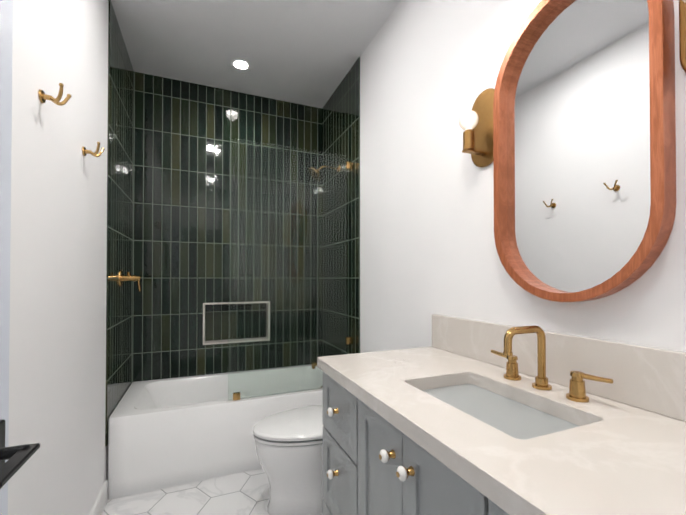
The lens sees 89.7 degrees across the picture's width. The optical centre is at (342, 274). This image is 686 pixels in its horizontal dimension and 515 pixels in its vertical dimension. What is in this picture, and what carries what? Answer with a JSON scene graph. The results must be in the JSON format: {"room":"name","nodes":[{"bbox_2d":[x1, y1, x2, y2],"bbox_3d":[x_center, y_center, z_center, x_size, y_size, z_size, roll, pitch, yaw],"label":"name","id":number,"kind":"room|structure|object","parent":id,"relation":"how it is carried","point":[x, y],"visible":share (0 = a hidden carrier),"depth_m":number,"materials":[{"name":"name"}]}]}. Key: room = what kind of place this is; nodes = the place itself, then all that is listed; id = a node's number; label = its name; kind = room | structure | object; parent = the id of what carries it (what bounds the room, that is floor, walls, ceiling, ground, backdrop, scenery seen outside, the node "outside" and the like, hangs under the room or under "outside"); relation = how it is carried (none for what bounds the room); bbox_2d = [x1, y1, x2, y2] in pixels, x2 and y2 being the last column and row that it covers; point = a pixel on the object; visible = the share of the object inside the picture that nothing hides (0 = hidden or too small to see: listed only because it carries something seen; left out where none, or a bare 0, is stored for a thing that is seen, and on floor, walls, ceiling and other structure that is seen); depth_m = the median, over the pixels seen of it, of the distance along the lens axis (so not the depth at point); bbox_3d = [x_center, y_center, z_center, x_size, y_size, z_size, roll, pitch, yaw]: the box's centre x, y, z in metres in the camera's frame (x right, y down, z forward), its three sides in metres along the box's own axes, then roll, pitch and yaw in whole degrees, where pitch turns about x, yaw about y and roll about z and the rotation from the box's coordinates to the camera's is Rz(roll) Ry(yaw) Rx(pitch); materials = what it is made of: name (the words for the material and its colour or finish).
{"room":"bathroom","nodes":[
{"label":"bathroom","id":0,"kind":"room"},
{"bbox_2d":[8,0,108,514],"bbox_3d":[-1.006,-0.157,1.036,0.100,2.800,3.556,0,-1,-22],"label":"wall","id":1,"kind":"structure","parent":0,"point":[57,337],"depth_m":1.27,"materials":[{"name":"paint"}]},
{"bbox_2d":[0,0,39,514],"bbox_3d":[-0.406,0.203,0.232,0.102,2.038,0.760,0,-1,-22],"label":"door","id":2,"kind":"structure","parent":1,"relation":"in","point":[13,460],"depth_m":0.56,"materials":[{"name":"paint"}]},
{"bbox_2d":[38,83,71,105],"bbox_3d":[-0.954,-0.590,1.139,0.070,0.060,0.085,0,-1,-22],"label":"hook","id":3,"kind":"object","parent":1,"relation":"attached to","point":[43,97],"visible":1,"depth_m":1.13,"materials":[{"name":"gold metal"}]},
{"bbox_2d":[82,142,104,156],"bbox_3d":[-1.121,-0.556,1.546,0.070,0.060,0.085,0,-1,-22],"label":"hook","id":4,"kind":"object","parent":1,"relation":"attached to","point":[85,152],"visible":1,"depth_m":1.53,"materials":[{"name":"gold metal"}]},
{"bbox_2d":[89,480,107,514],"bbox_3d":[-0.811,1.181,0.697,0.014,0.115,2.608,0,-1,-22],"label":"baseboard","id":5,"kind":"structure","parent":1,"relation":"attached to","point":[98,507],"depth_m":1.78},
{"bbox_2d":[105,0,133,445],"bbox_3d":[-1.451,-0.294,2.261,0.008,2.500,0.738,0,-1,-22],"label":"wall tile","id":6,"kind":"structure","parent":1,"relation":"attached to","point":[120,141],"depth_m":2.16,"materials":[{"name":"green tile"}]},
{"bbox_2d":[118,270,140,290],"bbox_3d":[-1.372,0.041,2.226,0.114,0.141,0.110,0,-1,-22],"label":"tub valve","id":7,"kind":"object","parent":6,"relation":"attached to","point":[127,277],"visible":1,"depth_m":2.21,"materials":[{"name":"gold metal"}]},
{"bbox_2d":[102,468,269,514],"bbox_3d":[-0.255,1.296,1.329,1.724,0.100,3.556,0,-1,-22],"label":"floor","id":8,"kind":"structure","parent":0,"point":[246,493],"depth_m":1.92,"materials":[{"name":"tile"}]},
{"bbox_2d":[108,364,322,499],"bbox_3d":[-0.750,1.034,2.535,1.504,0.450,0.734,0,-1,-22],"label":"bathtub","id":9,"kind":"object","parent":8,"relation":"on","point":[167,433],"visible":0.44,"depth_m":2.13,"materials":[{"name":"ceramic"}]},
{"bbox_2d":[228,138,352,400],"bbox_3d":[-0.331,-0.034,2.363,0.866,1.679,0.026,0,-1,-22],"label":"glass panel","id":10,"kind":"object","parent":9,"relation":"on","point":[349,340],"visible":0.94,"depth_m":2.35,"materials":[{"name":"clear glass"}]},
{"bbox_2d":[253,405,323,514],"bbox_3d":[-0.110,0.891,1.936,0.776,0.722,0.406,0,-1,-22],"label":"toilet","id":11,"kind":"object","parent":8,"relation":"on","point":[289,447],"visible":0.52,"depth_m":1.76,"materials":[{"name":"ceramic"}]},
{"bbox_2d":[317,366,520,514],"bbox_3d":[0.480,0.807,0.742,0.611,0.864,1.698,0,-1,-22],"label":"bathroom vanity","id":12,"kind":"object","parent":8,"relation":"on","point":[371,465],"depth_m":0.97,"materials":[{"name":"grey paint"}]},
{"bbox_2d":[317,346,685,514],"bbox_3d":[0.489,0.355,0.751,0.593,0.040,1.698,0,-1,-22],"label":"countertop","id":13,"kind":"structure","parent":12,"relation":"on","point":[622,458],"depth_m":0.69,"materials":[{"name":"beige stone"}]},
{"bbox_2d":[421,378,580,437],"bbox_3d":[0.399,0.445,0.944,0.325,0.161,0.490,0,-1,-22],"label":"sink","id":14,"kind":"object","parent":13,"relation":"in","point":[522,417],"depth_m":0.97,"materials":[{"name":"white ceramic"}]},
{"bbox_2d":[491,325,612,402],"bbox_3d":[0.535,0.244,1.002,0.174,0.186,0.381,0,-1,-22],"label":"faucet","id":15,"kind":"object","parent":13,"relation":"on","point":[577,391],"visible":1,"depth_m":1.00,"materials":[{"name":"gold metal"}]},
{"bbox_2d":[111,0,400,107],"bbox_3d":[-0.255,-1.604,1.360,1.724,0.100,3.556,0,-1,-22],"label":"ceiling","id":16,"kind":"structure","parent":0,"point":[307,52],"depth_m":2.28,"materials":[{"name":"paint"}]},
{"bbox_2d":[231,59,249,70],"bbox_3d":[-0.750,-1.540,2.531,0.136,0.004,0.136,0,-1,-22],"label":"recessed light","id":17,"kind":"object","parent":16,"relation":"in","point":[241,64],"visible":1,"depth_m":2.53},
{"bbox_2d":[360,0,685,352],"bbox_3d":[0.496,-0.151,1.653,0.100,2.800,3.556,0,-1,-22],"label":"wall","id":18,"kind":"structure","parent":0,"point":[429,70],"depth_m":1.59,"materials":[{"name":"paint"}]},
{"bbox_2d":[322,57,359,355],"bbox_3d":[-0.036,-0.288,2.805,0.008,2.500,0.808,0,-1,-22],"label":"wall tile","id":19,"kind":"structure","parent":18,"relation":"attached to","point":[340,122],"depth_m":2.73,"materials":[{"name":"green tile"}]},
{"bbox_2d":[311,361,316,368],"bbox_3d":[-0.138,0.702,2.727,0.232,0.067,0.064,0,-1,-22],"label":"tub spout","id":20,"kind":"object","parent":19,"relation":"attached to","point":[313,364],"depth_m":2.68,"materials":[{"name":"gold metal"}]},
{"bbox_2d":[308,165,340,180],"bbox_3d":[-0.149,-0.811,2.738,0.256,0.146,0.124,0,-1,-22],"label":"shower head","id":21,"kind":"object","parent":19,"relation":"attached to","point":[312,172],"depth_m":2.72},
{"bbox_2d":[459,88,494,166],"bbox_3d":[0.507,-0.574,1.335,0.123,0.300,0.145,0,-1,-22],"label":"sconce","id":22,"kind":"object","parent":18,"relation":"attached to","point":[476,123],"visible":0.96,"depth_m":1.33,"materials":[{"name":"gold metal"}]},
{"bbox_2d":[432,314,685,421],"bbox_3d":[0.754,0.258,0.861,0.020,0.155,1.698,0,-1,-22],"label":"backsplash","id":23,"kind":"structure","parent":18,"relation":"attached to","point":[650,378],"depth_m":0.97,"materials":[{"name":"beige stone"}]},
{"bbox_2d":[493,0,675,301],"bbox_3d":[0.668,-0.392,1.037,0.050,0.950,0.500,0,-1,-22],"label":"mirror","id":24,"kind":"object","parent":18,"relation":"attached to","point":[584,141],"visible":1,"depth_m":0.99,"materials":[{"name":"orange wood"}]},
{"bbox_2d":[679,0,685,70],"bbox_3d":[0.762,-0.581,0.715,0.123,0.300,0.145,0,-1,-22],"label":"sconce","id":25,"kind":"object","parent":18,"relation":"attached to","point":[682,28],"visible":1,"depth_m":0.79,"materials":[{"name":"gold metal"}]},
{"bbox_3d":[-0.912,-0.137,2.942,1.524,2.800,0.100,0,-1,-22],"label":"wall","id":26,"kind":"structure","parent":0,"visible":0},
{"bbox_2d":[132,72,321,381],"bbox_3d":[-0.910,-0.287,2.938,1.524,2.500,0.103,0,-1,-22],"label":"wall tile","id":27,"kind":"structure","parent":26,"relation":"attached to","point":[184,151],"depth_m":2.85,"materials":[{"name":"green tile"}]},
{"bbox_2d":[203,301,269,344],"bbox_3d":[-0.901,0.403,2.930,0.540,0.340,0.102,0,-1,-22],"label":"trim","id":28,"kind":"structure","parent":26,"relation":"attached to","point":[267,337],"depth_m":2.90,"materials":[{"name":"stone"}]}
]}

